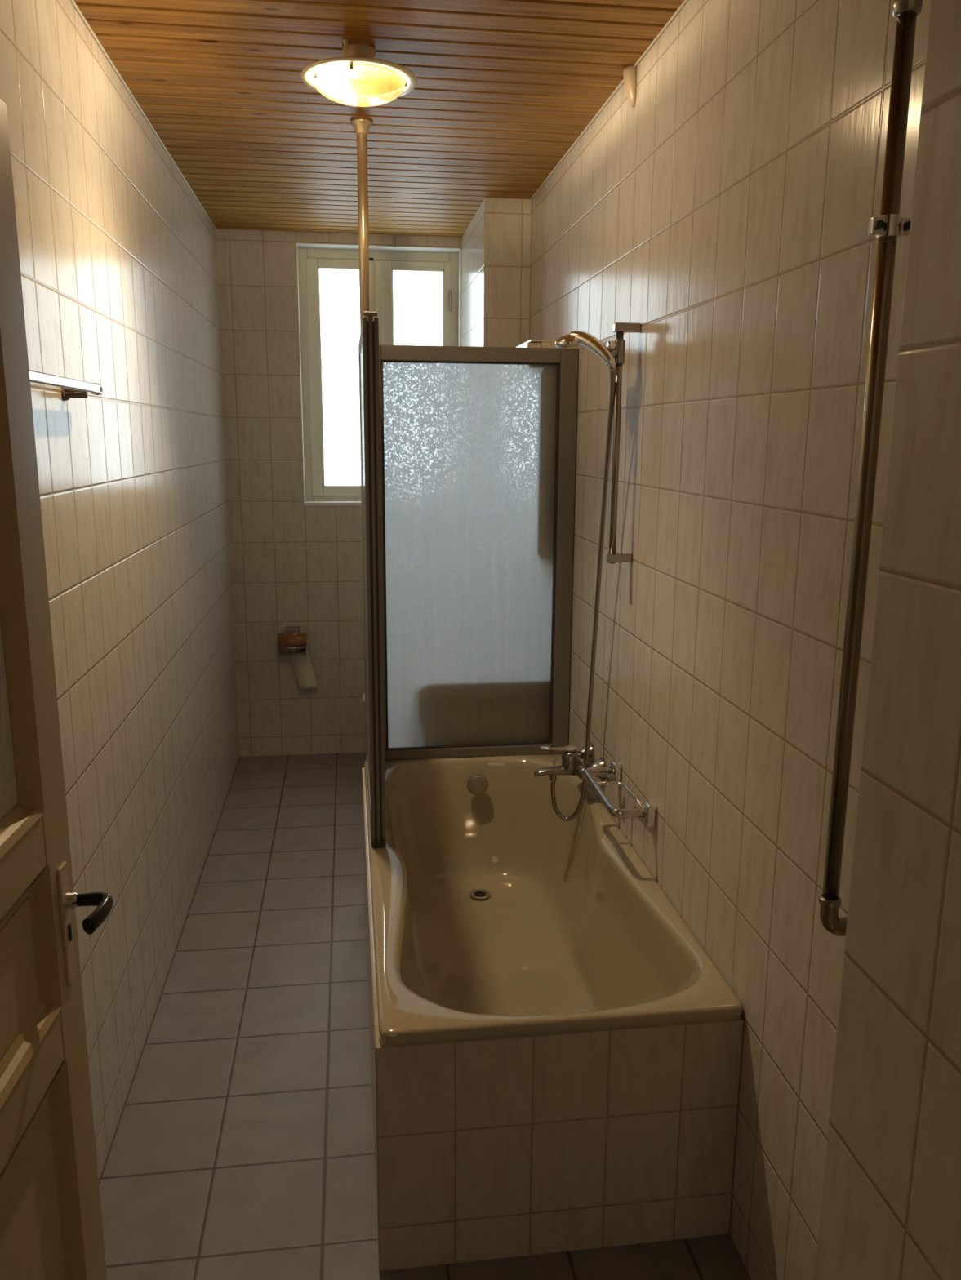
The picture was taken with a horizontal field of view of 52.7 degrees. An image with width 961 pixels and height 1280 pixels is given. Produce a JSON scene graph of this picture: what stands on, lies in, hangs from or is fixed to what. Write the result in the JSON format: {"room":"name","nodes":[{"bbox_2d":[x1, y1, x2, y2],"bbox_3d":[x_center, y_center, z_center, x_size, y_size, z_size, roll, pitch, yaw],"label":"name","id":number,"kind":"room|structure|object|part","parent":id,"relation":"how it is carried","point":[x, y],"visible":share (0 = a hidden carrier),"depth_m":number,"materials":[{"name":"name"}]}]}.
{"room":"bathroom","nodes":[
{"label":"bathroom","id":0,"kind":"room"},
{"bbox_2d":[0,0,239,1180],"bbox_3d":[-1.000,-0.217,2.556,0.140,2.596,4.714,-1,12,-8],"label":"wall","id":1,"kind":"structure","parent":0,"point":[117,252],"depth_m":2.48,"materials":[{"name":"tile"}]},
{"bbox_2d":[0,97,113,1279],"bbox_3d":[-0.477,0.456,0.877,0.102,1.957,0.756,-1,12,-4],"label":"door","id":2,"kind":"structure","parent":1,"relation":"in","point":[51,1225],"depth_m":1.11,"materials":[{"name":"beige paint"}]},
{"bbox_3d":[-0.504,-0.070,0.773,0.005,0.631,0.536,-1,12,-4],"label":"glass pane","id":3,"kind":"part","parent":2,"relation":"part of","materials":[{"name":"clear glass"}]},
{"bbox_3d":[-0.510,0.415,0.874,0.016,0.131,0.528,-1,12,-4],"label":"panel","id":4,"kind":"part","parent":2,"relation":"part of","materials":[{"name":"beige paint"}]},
{"bbox_3d":[-0.494,-0.071,0.774,0.023,0.677,0.582,-1,12,-4],"label":"glazing moulding","id":5,"kind":"part","parent":2,"relation":"part of","materials":[{"name":"beige paint"}]},
{"bbox_3d":[-0.494,0.415,0.876,0.017,0.185,0.582,-1,12,-4],"label":"panel moulding","id":6,"kind":"part","parent":2,"relation":"part of","materials":[{"name":"beige paint"}]},
{"bbox_3d":[-0.513,0.949,0.986,0.016,0.711,0.528,-1,12,-4],"label":"panel","id":7,"kind":"part","parent":2,"relation":"part of","materials":[{"name":"beige paint"}]},
{"bbox_3d":[-0.498,0.948,0.987,0.017,0.765,0.582,-1,12,-4],"label":"panel moulding","id":8,"kind":"part","parent":2,"relation":"part of","materials":[{"name":"beige paint"}]},
{"bbox_3d":[-0.476,0.330,1.175,0.052,0.028,0.065,-1,12,-4],"label":"handle","id":9,"kind":"part","parent":2,"relation":"part of","materials":[{"name":"black paint"}]},
{"bbox_2d":[29,369,103,400],"bbox_3d":[-0.801,-0.471,1.801,0.064,0.040,0.580,-1,12,-8],"label":"wall bar","id":10,"kind":"object","parent":1,"relation":"attached to","point":[71,388],"visible":0.73,"depth_m":1.85,"materials":[{"name":"silver metal"}]},
{"bbox_2d":[70,0,216,229],"bbox_3d":[-0.956,-1.495,2.577,0.007,0.007,3.864,-1,12,-8],"label":"trim","id":11,"kind":"structure","parent":1,"relation":"attached to","point":[73,2],"depth_m":2.70,"materials":[{"name":"beige wood"}]},
{"bbox_2d":[215,228,462,756],"bbox_3d":[-0.586,-0.711,4.929,1.330,2.596,0.260,-1,12,-8],"label":"wall","id":12,"kind":"structure","parent":0,"point":[293,563],"depth_m":4.79,"materials":[{"name":"tile"}]},
{"bbox_2d":[277,626,308,655],"bbox_3d":[-0.933,0.009,4.835,0.153,0.138,0.122,-1,12,-8],"label":"toilet paper holder","id":13,"kind":"object","parent":12,"relation":"attached to","point":[292,637],"visible":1,"depth_m":4.79,"materials":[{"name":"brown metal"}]},
{"bbox_2d":[279,646,306,655],"bbox_3d":[-0.930,0.056,4.813,0.132,0.055,0.053,-1,12,-8],"label":"metal tray","id":14,"kind":"object","parent":13,"relation":"on","point":[286,651],"depth_m":4.79,"materials":[{"name":"silver metal"}]},
{"bbox_2d":[284,645,318,689],"bbox_3d":[-0.899,0.118,4.866,0.163,0.276,0.066,-1,12,-8],"label":"toilet roll","id":15,"kind":"object","parent":13,"relation":"hanging from","point":[302,665],"visible":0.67,"depth_m":4.90,"materials":[{"name":"beige paper"}]},
{"bbox_2d":[297,248,457,506],"bbox_3d":[-0.490,-1.280,4.774,0.777,1.219,0.176,-1,12,-8],"label":"window","id":16,"kind":"structure","parent":12,"relation":"in","point":[382,264],"depth_m":4.74,"materials":[{"name":"beige paint"}]},
{"bbox_3d":[-0.491,-0.687,4.872,0.777,0.018,0.126,-1,12,-8],"label":"sill","id":17,"kind":"part","parent":16,"relation":"part of","materials":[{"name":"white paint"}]},
{"bbox_3d":[-0.671,-1.284,4.801,0.346,1.129,0.052,-1,12,-8],"label":"sash","id":18,"kind":"part","parent":16,"relation":"part of","materials":[{"name":"beige paint"}]},
{"bbox_3d":[-0.325,-1.291,4.848,0.350,1.129,0.052,-1,12,-8],"label":"sash","id":19,"kind":"part","parent":16,"relation":"part of","materials":[{"name":"beige paint"}]},
{"bbox_2d":[295,242,461,502],"bbox_3d":[-0.487,-1.281,4.751,0.777,1.207,0.121,-1,12,-8],"label":"trim","id":20,"kind":"structure","parent":12,"relation":"attached to","point":[298,245],"depth_m":4.64,"materials":[{"name":"white paint"}]},
{"bbox_2d":[73,0,684,236],"bbox_3d":[-0.496,-1.257,1.304,2.370,0.060,6.774,-1,12,-8],"label":"ceiling","id":21,"kind":"structure","parent":0,"point":[504,90],"depth_m":2.71,"materials":[{"name":"brown wood"}]},
{"bbox_2d":[300,39,417,106],"bbox_3d":[-0.299,-1.393,2.393,0.286,0.120,0.286,-1,12,-8],"label":"ceiling lamp","id":22,"kind":"object","parent":21,"relation":"attached to","point":[357,78],"visible":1,"depth_m":2.35,"materials":[{"name":"white glass"}]},
{"bbox_3d":[-0.299,-1.396,2.393,0.286,0.032,0.286,-1,12,-8],"label":"lamp plate","id":23,"kind":"part","parent":22,"relation":"part of","materials":[{"name":"beige glass"}]},
{"bbox_3d":[-0.299,-1.358,2.401,0.230,0.047,0.230,-1,12,-8],"label":"lamp shade","id":24,"kind":"part","parent":22,"relation":"part of","materials":[{"name":"white glass"}]},
{"bbox_2d":[350,117,373,332],"bbox_3d":[-0.360,-1.249,2.989,0.068,0.643,0.068,-1,12,-8],"label":"support pole","id":25,"kind":"object","parent":21,"relation":"attached to","point":[362,126],"visible":0.91,"depth_m":2.96,"materials":[{"name":"gold metal"}]},
{"bbox_2d":[98,752,751,1279],"bbox_3d":[-0.508,1.313,1.842,2.380,0.100,6.774,-1,12,-8],"label":"floor","id":26,"kind":"structure","parent":0,"point":[242,1148],"depth_m":2.44,"materials":[{"name":"tile"}]},
{"bbox_2d":[361,692,364,704],"bbox_3d":[-0.306,0.262,4.612,0.516,0.825,0.380,-1,12,-8],"label":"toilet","id":27,"kind":"object","parent":26,"relation":"on","point":[363,694],"visible":0.04,"depth_m":4.56,"materials":[{"name":"white ceramic"}]},
{"bbox_2d":[361,767,742,1271],"bbox_3d":[0.052,0.837,2.683,0.722,0.494,1.588,-1,12,-8],"label":"tub surround","id":28,"kind":"object","parent":26,"relation":"on","point":[495,1148],"visible":0.68,"depth_m":1.91,"materials":[{"name":"tile"}]},
{"bbox_2d":[364,753,742,1047],"bbox_3d":[0.057,0.764,2.669,0.715,0.409,1.594,-1,12,-8],"label":"bathtub","id":29,"kind":"object","parent":28,"relation":"on","point":[496,915],"visible":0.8,"depth_m":2.79,"materials":[{"name":"beige ceramic"}]},
{"bbox_2d":[358,311,578,847],"bbox_3d":[0.010,-0.199,2.889,0.707,1.384,0.764,-1,12,-8],"label":"screen","id":30,"kind":"object","parent":29,"relation":"on","point":[468,453],"visible":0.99,"depth_m":3.22,"materials":[{"name":"bronze aluminium"},{"name":"frosted textured glass"}]},
{"bbox_3d":[-0.332,-0.182,2.829,0.004,1.308,0.674,-1,12,-8],"label":"pane","id":31,"kind":"part","parent":30,"relation":"part of","materials":[{"name":"clear glass"}]},
{"bbox_3d":[-0.034,-0.261,3.248,0.572,1.286,0.004,-1,12,-8],"label":"pane","id":32,"kind":"part","parent":30,"relation":"part of","materials":[{"name":"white glass"}]},
{"bbox_3d":[-0.010,0.497,3.326,0.074,0.074,0.028,-1,12,-8],"label":"overflow knob","id":33,"kind":"part","parent":29,"relation":"part of","materials":[{"name":"grey"}]},
{"bbox_2d":[461,197,531,346],"bbox_3d":[0.049,-0.591,4.499,0.190,2.546,0.794,-1,12,-8],"label":"wall","id":34,"kind":"structure","parent":0,"point":[495,244],"depth_m":3.93,"materials":[{"name":"tile"}]},
{"bbox_2d":[528,0,930,1279],"bbox_3d":[0.420,-0.304,3.018,0.140,2.596,4.163,-1,12,-8],"label":"wall","id":35,"kind":"structure","parent":0,"point":[724,214],"depth_m":1.87,"materials":[{"name":"tile"}]},
{"bbox_2d":[515,339,577,348],"bbox_3d":[0.190,-0.694,3.524,0.164,0.703,0.624,-1,12,-8],"label":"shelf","id":36,"kind":"object","parent":35,"relation":"attached to","point":[531,343],"visible":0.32,"depth_m":3.15,"materials":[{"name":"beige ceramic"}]},
{"bbox_2d":[533,742,605,782],"bbox_3d":[0.266,0.382,3.004,0.198,0.112,0.212,-1,12,-8],"label":"mixer tap","id":37,"kind":"object","parent":35,"relation":"attached to","point":[572,757],"visible":0.83,"depth_m":2.98,"materials":[{"name":"silver metal"}]},
{"bbox_2d":[550,775,555,782],"bbox_3d":[0.225,0.425,3.007,0.020,0.026,0.020,-1,12,-8],"label":"outlet","id":38,"kind":"object","parent":37,"relation":"attached to","point":[553,778],"depth_m":3.00,"materials":[{"name":"silver metal"}]},
{"bbox_3d":[0.228,0.381,2.999,0.012,0.028,0.012,-1,12,-8],"label":"diverter knob","id":39,"kind":"part","parent":37,"relation":"part of","materials":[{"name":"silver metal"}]},
{"bbox_3d":[0.239,0.404,3.005,0.143,0.036,0.044,-1,12,-8],"label":"spout","id":40,"kind":"part","parent":37,"relation":"part of","materials":[{"name":"silver metal"}]},
{"bbox_3d":[0.245,0.336,2.991,0.122,0.018,0.040,-1,12,-8],"label":"lever","id":41,"kind":"part","parent":37,"relation":"part of","materials":[{"name":"silver metal"}]},
{"bbox_2d":[550,367,615,821],"bbox_3d":[0.316,-0.070,2.771,0.089,1.346,0.316,-4,13,-20],"label":"shower hose","id":42,"kind":"object","parent":37,"relation":"attached to","point":[612,381],"visible":0.99,"depth_m":2.77,"materials":[{"name":"silver metal"}]},
{"bbox_2d":[574,755,591,781],"bbox_3d":[0.307,0.391,3.012,0.042,0.042,0.172,-1,12,-8],"label":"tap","id":43,"kind":"object","parent":37,"relation":"on","point":[580,767],"depth_m":2.96,"materials":[{"name":"silver metal"}]},
{"bbox_2d":[530,0,688,199],"bbox_3d":[0.418,-1.429,2.305,0.007,0.007,3.199,-1,12,-8],"label":"trim","id":44,"kind":"structure","parent":35,"relation":"attached to","point":[684,2],"depth_m":2.66,"materials":[{"name":"beige wood"}]},
{"bbox_2d":[582,760,656,826],"bbox_3d":[0.363,0.408,2.598,0.114,0.060,0.354,-1,12,-8],"label":"rack","id":45,"kind":"object","parent":35,"relation":"attached to","point":[647,811],"visible":1,"depth_m":2.54,"materials":[{"name":"silver metal"}]},
{"bbox_2d":[604,322,640,563],"bbox_3d":[0.360,-0.508,2.541,0.099,0.617,0.036,-3,12,-18],"label":"shower rail","id":46,"kind":"object","parent":35,"relation":"attached to","point":[616,348],"visible":0.98,"depth_m":2.53,"materials":[{"name":"silver metal"}]},
{"bbox_2d":[555,331,616,368],"bbox_3d":[0.265,-0.750,2.507,0.077,0.098,0.171,-11,16,-43],"label":"shower","id":47,"kind":"object","parent":46,"relation":"attached to","point":[588,340],"visible":1,"depth_m":2.49,"materials":[{"name":"silver metal"}]},
{"bbox_3d":[0.333,-0.752,2.478,0.018,0.024,0.024,-1,12,-8],"label":"holder knob","id":48,"kind":"part","parent":46,"relation":"part of","materials":[{"name":"silver metal"}]},
{"bbox_2d":[622,65,636,107],"bbox_3d":[0.381,-1.421,2.502,0.026,0.095,0.067,-1,12,-8],"label":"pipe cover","id":49,"kind":"object","parent":35,"relation":"attached to","point":[629,73],"visible":1,"depth_m":2.48,"materials":[{"name":"beige plastic"}]},
{"bbox_2d":[817,0,923,935],"bbox_3d":[0.541,-0.366,1.306,0.072,1.671,0.035,-1,12,-8],"label":"pipe","id":50,"kind":"object","parent":35,"relation":"attached to","point":[889,226],"visible":0.88,"depth_m":1.31,"materials":[{"name":"silver"}]},
{"bbox_2d":[813,0,960,1279],"bbox_3d":[0.744,0.406,-0.244,0.393,2.546,2.561,-1,12,-8],"label":"wall","id":51,"kind":"structure","parent":0,"point":[891,1207],"depth_m":0.87,"materials":[{"name":"tile"}]}
]}

